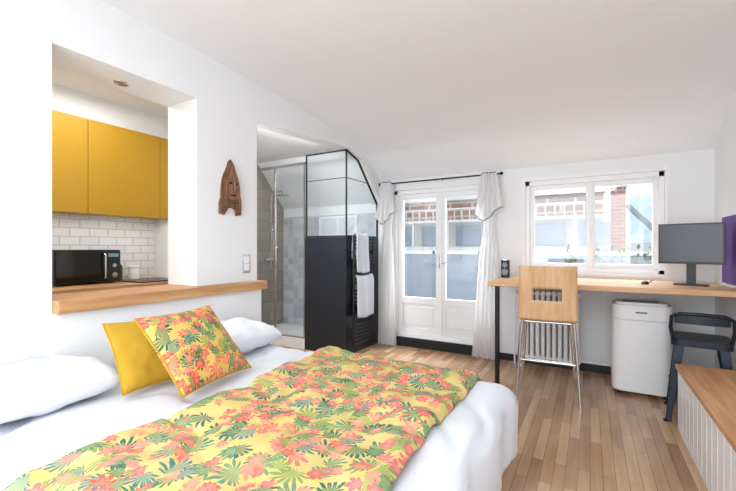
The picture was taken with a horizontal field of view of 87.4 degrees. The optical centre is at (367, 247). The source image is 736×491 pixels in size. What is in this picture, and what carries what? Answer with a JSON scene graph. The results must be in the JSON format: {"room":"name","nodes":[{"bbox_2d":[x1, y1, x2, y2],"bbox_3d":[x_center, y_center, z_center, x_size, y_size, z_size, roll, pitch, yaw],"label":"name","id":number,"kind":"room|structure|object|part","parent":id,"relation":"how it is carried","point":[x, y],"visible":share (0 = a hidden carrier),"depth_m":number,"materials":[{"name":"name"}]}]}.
{"room":"studio apartment","nodes":[
{"label":"studio apartment","id":0,"kind":"room"},
{"bbox_2d":[52,213,153,278],"bbox_3d":[-2.848,0.000,2.869,0.098,2.500,2.720,0,0,30],"label":"wall","id":1,"kind":"structure","parent":0,"point":[134,237],"depth_m":3.57,"materials":[{"name":"tile"}]},
{"bbox_2d":[52,110,167,218],"bbox_3d":[-2.666,-0.660,2.732,0.350,0.760,2.545,0,0,30],"label":"upper cabinet","id":2,"kind":"object","parent":1,"relation":"attached to","point":[99,168],"visible":0.74,"depth_m":3.22,"materials":[{"name":"yellow paint"}]},
{"bbox_2d":[52,84,167,138],"bbox_3d":[-2.697,-1.146,2.718,0.310,0.208,2.610,0,0,30],"label":"wall","id":3,"kind":"structure","parent":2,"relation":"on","point":[66,100],"depth_m":3.25,"materials":[{"name":"paint"}]},
{"bbox_2d":[52,277,167,293],"bbox_3d":[-2.545,0.733,2.662,0.630,0.875,2.545,0,0,30],"label":"countertop","id":4,"kind":"structure","parent":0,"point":[72,288],"depth_m":3.03,"materials":[{"name":"brown wood"}]},
{"bbox_2d":[52,250,119,285],"bbox_3d":[-2.365,0.155,3.172,0.372,0.280,0.470,0,0,30],"label":"microwave","id":5,"kind":"object","parent":4,"relation":"on","point":[69,267],"visible":0.91,"depth_m":3.06,"materials":[{"name":"black metal"}]},
{"bbox_2d":[120,263,122,279],"bbox_3d":[-2.296,0.186,3.543,0.064,0.215,0.064,0,0,30],"label":"oil bottle","id":6,"kind":"object","parent":4,"relation":"on","point":[121,267],"visible":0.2,"depth_m":3.54,"materials":[{"name":"green glass"}]},
{"bbox_2d":[128,266,139,278],"bbox_3d":[-2.226,0.231,3.664,0.100,0.127,0.100,0,0,30],"label":"storage jar","id":7,"kind":"object","parent":4,"relation":"on","point":[133,271],"visible":0.95,"depth_m":3.62,"materials":[{"name":"white ceramic"}]},
{"bbox_2d":[120,277,167,282],"bbox_3d":[-1.952,0.289,3.500,0.360,0.010,0.430,0,0,30],"label":"cooktop","id":8,"kind":"object","parent":4,"relation":"in","point":[146,280],"visible":0.85,"depth_m":3.39,"materials":[{"name":"black glass"}]},
{"bbox_2d":[0,0,260,369],"bbox_3d":[-2.029,-0.125,1.593,0.366,2.750,3.930,0,0,30],"label":"wall","id":9,"kind":"structure","parent":0,"point":[212,107],"depth_m":2.27,"materials":[{"name":"paint"}]},
{"bbox_2d":[113,80,129,86],"bbox_3d":[-1.579,-1.052,2.465,0.090,0.010,0.090,0,0,30],"label":"recessed light","id":10,"kind":"object","parent":9,"relation":"in","point":[117,82],"visible":1,"depth_m":2.46,"materials":[{"name":"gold metal"}]},
{"bbox_2d":[52,280,266,314],"bbox_3d":[-1.379,0.305,2.681,0.410,0.066,1.455,0,0,30],"label":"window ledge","id":11,"kind":"object","parent":9,"relation":"attached to","point":[64,303],"visible":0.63,"depth_m":2.35,"materials":[{"name":"brown wood"}]},
{"bbox_2d":[218,159,241,215],"bbox_3d":[-1.031,-0.465,2.939,0.076,0.430,0.208,0,0,30],"label":"mask","id":12,"kind":"object","parent":9,"relation":"attached to","point":[230,197],"visible":1,"depth_m":2.92,"materials":[{"name":"brown wood"}]},
{"bbox_2d":[242,254,249,272],"bbox_3d":[-0.977,0.125,3.090,0.017,0.150,0.075,0,0,30],"label":"light switch","id":13,"kind":"object","parent":9,"relation":"attached to","point":[245,257],"visible":1,"depth_m":3.08,"materials":[{"name":"white plastic"}]},
{"bbox_2d":[257,84,380,204],"bbox_3d":[-0.437,-1.040,4.184,0.140,0.920,2.190,0,0,30],"label":"header","id":14,"kind":"object","parent":9,"relation":"attached to","point":[276,114],"depth_m":3.75,"materials":[{"name":"white paint"}]},
{"bbox_2d":[154,219,167,276],"bbox_3d":[-1.868,0.000,3.804,1.560,2.500,0.100,0,0,30],"label":"wall partition","id":15,"kind":"structure","parent":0,"point":[160,225],"depth_m":3.87,"materials":[{"name":"white paint"}]},
{"bbox_2d":[52,68,370,208],"bbox_3d":[-1.815,-0.925,3.617,1.840,0.850,5.050,0,0,30],"label":"ceiling kitchen","id":16,"kind":"structure","parent":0,"point":[273,148],"depth_m":5.01,"materials":[{"name":"white paint"}]},
{"bbox_2d":[257,164,283,325],"bbox_3d":[-1.910,0.025,5.092,0.200,2.450,2.090,0,0,30],"label":"shower wall","id":17,"kind":"structure","parent":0,"point":[264,190],"depth_m":5.66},
{"bbox_2d":[264,190,289,289],"bbox_3d":[-1.300,-0.116,5.577,0.370,1.432,0.240,0,0,30],"label":"shower column","id":18,"kind":"structure","parent":17,"relation":"attached to","point":[270,258],"depth_m":5.64,"materials":[{"name":"silver metal"}]},
{"bbox_2d":[101,0,735,180],"bbox_3d":[0.070,-1.105,1.703,3.897,0.630,6.220,0,0,30],"label":"ceiling","id":19,"kind":"structure","parent":0,"point":[422,88],"depth_m":2.84,"materials":[{"name":"paint"}]},
{"bbox_2d":[268,342,707,490],"bbox_3d":[-0.574,1.300,2.150,5.457,0.100,6.350,0,0,30],"label":"floor","id":20,"kind":"structure","parent":0,"point":[619,441],"depth_m":2.61,"materials":[{"name":"brown wood"}]},
{"bbox_2d":[0,345,517,490],"bbox_3d":[-0.531,0.961,1.739,2.021,0.577,1.756,0,0,30],"label":"bed","id":21,"kind":"object","parent":20,"relation":"on","point":[471,449],"visible":0.41,"depth_m":1.53,"materials":[{"name":"fabric"}]},
{"bbox_2d":[0,355,119,423],"bbox_3d":[-1.491,0.602,1.658,0.432,0.199,0.667,0,0,32],"label":"pillow","id":22,"kind":"object","parent":21,"relation":"on","point":[32,387],"visible":0.98,"depth_m":1.63,"materials":[{"name":"white fabric"}]},
{"bbox_2d":[102,321,171,395],"bbox_3d":[-1.089,0.520,1.967,0.229,0.313,0.408,0,0,33],"label":"throw pillow","id":23,"kind":"object","parent":21,"relation":"on","point":[139,366],"visible":0.47,"depth_m":1.84,"materials":[{"name":"yellow fabric"}]},
{"bbox_2d":[134,305,251,397],"bbox_3d":[-0.870,0.495,1.962,0.309,0.331,0.468,0,0,22],"label":"throw pillow","id":24,"kind":"object","parent":21,"relation":"on","point":[194,347],"visible":1,"depth_m":1.86,"materials":[{"name":"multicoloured fabric"}]},
{"bbox_2d":[2,346,481,490],"bbox_3d":[-0.219,0.747,1.558,1.034,0.239,1.832,0,0,30],"label":"quilt","id":25,"kind":"object","parent":21,"relation":"on","point":[333,418],"visible":0.99,"depth_m":1.32,"materials":[{"name":"multicoloured fabric"}]},
{"bbox_2d":[220,317,281,352],"bbox_3d":[-0.936,0.597,2.619,0.409,0.207,0.647,0,0,32],"label":"pillow","id":26,"kind":"object","parent":21,"relation":"on","point":[247,335],"visible":0.48,"depth_m":2.59,"materials":[{"name":"white fabric"}]},
{"bbox_2d":[257,149,377,352],"bbox_3d":[-0.782,0.049,5.177,1.654,2.402,0.811,0,0,30],"label":"shower enclosure","id":27,"kind":"object","parent":20,"relation":"on","point":[327,260],"visible":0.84,"depth_m":4.65,"materials":[{"name":"black metal"}]},
{"bbox_2d":[350,235,373,348],"bbox_3d":[-0.065,0.510,4.691,0.075,1.320,0.488,0,0,30],"label":"towel radiator","id":28,"kind":"object","parent":27,"relation":"attached to","point":[354,236],"visible":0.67,"depth_m":4.54,"materials":[{"name":"black metal"}]},
{"bbox_2d":[352,232,369,272],"bbox_3d":[-0.081,0.056,4.607,0.099,0.488,0.277,0,0,30],"label":"bath towel","id":29,"kind":"object","parent":28,"relation":"hanging from","point":[362,244],"visible":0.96,"depth_m":4.54,"materials":[{"name":"fabric"}]},
{"bbox_2d":[355,273,373,317],"bbox_3d":[-0.055,0.571,4.651,0.099,0.518,0.379,0,0,30],"label":"bath towel","id":30,"kind":"object","parent":28,"relation":"hanging from","point":[364,286],"visible":0.91,"depth_m":4.60,"materials":[{"name":"fabric"}]},
{"bbox_2d":[514,266,582,409],"bbox_3d":[1.526,0.698,3.256,0.512,1.108,0.531,0,0,30],"label":"counter chair","id":31,"kind":"object","parent":20,"relation":"on","point":[564,279],"visible":0.99,"depth_m":3.06,"materials":[{"name":"brown wood"}]},
{"bbox_3d":[1.424,0.362,3.061,0.433,0.436,0.089,0,0,26],"label":"backrest","id":32,"kind":"part","parent":31,"relation":"part of","materials":[{"name":"brown wood"}]},
{"bbox_2d":[488,276,735,383],"bbox_3d":[2.083,0.777,3.474,1.775,0.945,0.860,0,0,30],"label":"desk","id":33,"kind":"object","parent":20,"relation":"on","point":[591,284],"visible":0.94,"depth_m":3.22,"materials":[{"name":"brown wood"}]},
{"bbox_2d":[501,259,509,277],"bbox_3d":[1.421,0.211,3.982,0.080,0.187,0.082,0,0,30],"label":"speaker","id":34,"kind":"object","parent":33,"relation":"on","point":[505,263],"visible":1,"depth_m":3.95},
{"bbox_2d":[658,222,724,286],"bbox_3d":[2.642,0.052,3.150,0.160,0.505,0.416,0,0,-44],"label":"computer monitor","id":35,"kind":"object","parent":33,"relation":"on","point":[690,244],"visible":0.98,"depth_m":3.11,"materials":[{"name":"black plastic"}]},
{"bbox_2d":[611,298,672,398],"bbox_3d":[2.376,0.855,3.361,0.425,0.791,0.342,0,0,30],"label":"trash can","id":36,"kind":"object","parent":20,"relation":"on","point":[641,346],"visible":0.98,"depth_m":3.23,"materials":[{"name":"white paint"}]},
{"bbox_2d":[663,312,735,421],"bbox_3d":[2.422,0.849,2.808,0.424,0.802,0.419,0,0,38],"label":"chair","id":37,"kind":"object","parent":20,"relation":"on","point":[723,345],"visible":0.88,"depth_m":2.73,"materials":[{"name":"black plastic"}]},
{"bbox_2d":[675,363,735,490],"bbox_3d":[1.511,1.028,1.149,0.442,0.445,3.300,0,0,30],"label":"storage bench","id":38,"kind":"object","parent":20,"relation":"on","point":[706,395],"visible":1,"depth_m":2.07,"materials":[{"name":"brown wood"}]},
{"bbox_2d":[284,149,714,367],"bbox_3d":[0.952,0.050,4.791,5.457,2.400,0.250,0,0,30],"label":"wall","id":39,"kind":"structure","parent":0,"point":[691,173],"depth_m":3.87,"materials":[{"name":"white paint"}]},
{"bbox_2d":[283,213,374,324],"bbox_3d":[-0.607,0.339,5.539,1.606,1.618,0.011,0,0,30],"label":"shower wall tiles","id":40,"kind":"structure","parent":39,"relation":"attached to","point":[292,226],"depth_m":5.80,"materials":[{"name":"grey tile"}]},
{"bbox_2d":[319,215,357,235],"bbox_3d":[-0.425,-0.310,5.415,0.650,0.280,0.022,0,0,30],"label":"window","id":41,"kind":"structure","parent":39,"relation":"in","point":[329,225],"depth_m":5.41,"materials":[{"name":"white glass"}]},
{"bbox_2d":[396,336,472,354],"bbox_3d":[0.864,1.192,4.686,1.290,0.115,0.020,0,0,30],"label":"trim","id":42,"kind":"structure","parent":39,"relation":"attached to","point":[457,348],"depth_m":4.70,"materials":[{"name":"black wood"}]},
{"bbox_2d":[394,184,479,343],"bbox_3d":[0.910,0.195,4.747,1.270,1.870,0.148,0,0,30],"label":"door","id":43,"kind":"structure","parent":39,"relation":"in","point":[440,317],"depth_m":4.78,"materials":[{"name":"white paint"}]},
{"bbox_2d":[379,172,502,185],"bbox_3d":[0.830,-0.825,4.658,1.560,0.040,0.099,0,0,30],"label":"curtain rod","id":44,"kind":"object","parent":39,"relation":"attached to","point":[500,173],"visible":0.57,"depth_m":4.60,"materials":[{"name":"black metal"}]},
{"bbox_2d":[375,182,396,345],"bbox_3d":[0.238,0.200,4.914,0.273,2.080,0.124,0,0,30],"label":"curtain","id":45,"kind":"object","parent":44,"relation":"hanging from","point":[386,324],"visible":1,"depth_m":4.92,"materials":[{"name":"white fabric"}]},
{"bbox_2d":[472,171,502,359],"bbox_3d":[1.328,0.200,4.284,0.353,2.080,0.124,0,0,30],"label":"curtain","id":46,"kind":"object","parent":44,"relation":"hanging from","point":[489,201],"visible":0.95,"depth_m":4.30,"materials":[{"name":"white fabric"}]},
{"bbox_2d":[500,352,610,374],"bbox_3d":[2.249,1.212,3.889,1.907,0.075,0.015,0,0,30],"label":"baseboard","id":47,"kind":"structure","parent":39,"relation":"attached to","point":[503,356],"depth_m":3.93,"materials":[{"name":"black wood"}]},
{"bbox_2d":[513,290,610,368],"bbox_3d":[2.217,0.848,3.792,1.476,0.805,0.156,0,0,28],"label":"radiator","id":48,"kind":"object","parent":39,"relation":"attached to","point":[530,339],"visible":0.63,"depth_m":3.94,"materials":[{"name":"white metal"}]},
{"bbox_2d":[525,171,663,274],"bbox_3d":[2.278,-0.237,3.960,1.220,0.975,0.143,0,0,30],"label":"window","id":49,"kind":"structure","parent":39,"relation":"in","point":[656,178],"depth_m":3.93,"materials":[{"name":"white paint"}]},
{"bbox_2d":[522,167,668,277],"bbox_3d":[2.241,-0.237,3.895,1.280,1.035,0.012,0,0,30],"label":"trim","id":50,"kind":"structure","parent":39,"relation":"attached to","point":[666,169],"depth_m":3.80,"materials":[{"name":"white paint"}]},
{"bbox_2d":[715,92,735,370],"bbox_3d":[1.703,-0.125,0.836,0.200,2.750,6.350,0,0,30],"label":"wall","id":51,"kind":"structure","parent":0,"point":[725,148],"depth_m":3.12,"materials":[{"name":"paint"}]},
{"bbox_2d":[722,215,735,285],"bbox_3d":[2.708,0.015,2.796,0.020,0.530,0.850,0,0,30],"label":"poster","id":52,"kind":"object","parent":51,"relation":"attached to","point":[729,269],"visible":0.92,"depth_m":2.97,"materials":[{"name":"purple paper"}]},
{"label":"outside","id":53,"kind":"structure","parent":0,"visible":0},
{"bbox_2d":[604,242,651,251],"bbox_3d":[28.707,3.050,19.222,29.500,8.400,6.000,0,0,30],"label":"rooftops","id":54,"kind":"object","parent":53,"point":[645,246],"visible":0.02,"depth_m":24.68,"materials":[{"name":"metal"}]},
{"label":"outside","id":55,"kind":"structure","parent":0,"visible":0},
{"bbox_2d":[405,187,609,251],"bbox_3d":[2.966,2.615,18.437,14.700,9.270,5.100,0,0,30],"label":"neighbouring building","id":56,"kind":"structure","parent":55,"point":[560,215],"depth_m":14.19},
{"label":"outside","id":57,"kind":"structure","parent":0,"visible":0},
{"bbox_2d":[609,185,627,251],"bbox_3d":[5.016,2.995,7.727,0.300,8.510,0.460,0,0,30],"label":"brick chimney","id":58,"kind":"object","parent":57,"point":[617,193],"visible":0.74,"depth_m":7.55,"materials":[{"name":"red brick"}]},
{"bbox_2d":[626,203,651,230],"bbox_3d":[5.468,-0.350,7.351,0.955,1.066,0.100,0,0,30],"label":"strut","id":59,"kind":"object","parent":58,"relation":"attached to","point":[647,223],"visible":0.31,"depth_m":7.44,"materials":[{"name":"metal"}]},
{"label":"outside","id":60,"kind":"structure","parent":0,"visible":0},
{"bbox_3d":[1.921,1.335,5.328,10.000,0.130,1.650,0,0,30],"label":"floor","id":61,"kind":"structure","parent":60,"visible":0},
{"bbox_2d":[405,251,651,300],"bbox_3d":[2.397,0.660,5.683,10.510,1.220,0.080,0,0,30],"label":"parapet","id":62,"kind":"object","parent":61,"relation":"on","point":[420,266],"visible":0.1,"depth_m":6.20,"materials":[{"name":"concrete"}]},
{"bbox_2d":[565,244,651,263],"bbox_3d":[3.228,0.596,4.978,1.313,1.308,0.250,0,0,30],"label":"foliage","id":63,"kind":"object","parent":61,"relation":"on","point":[597,259],"visible":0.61,"depth_m":5.06,"materials":[{"name":"plant"}]}
]}

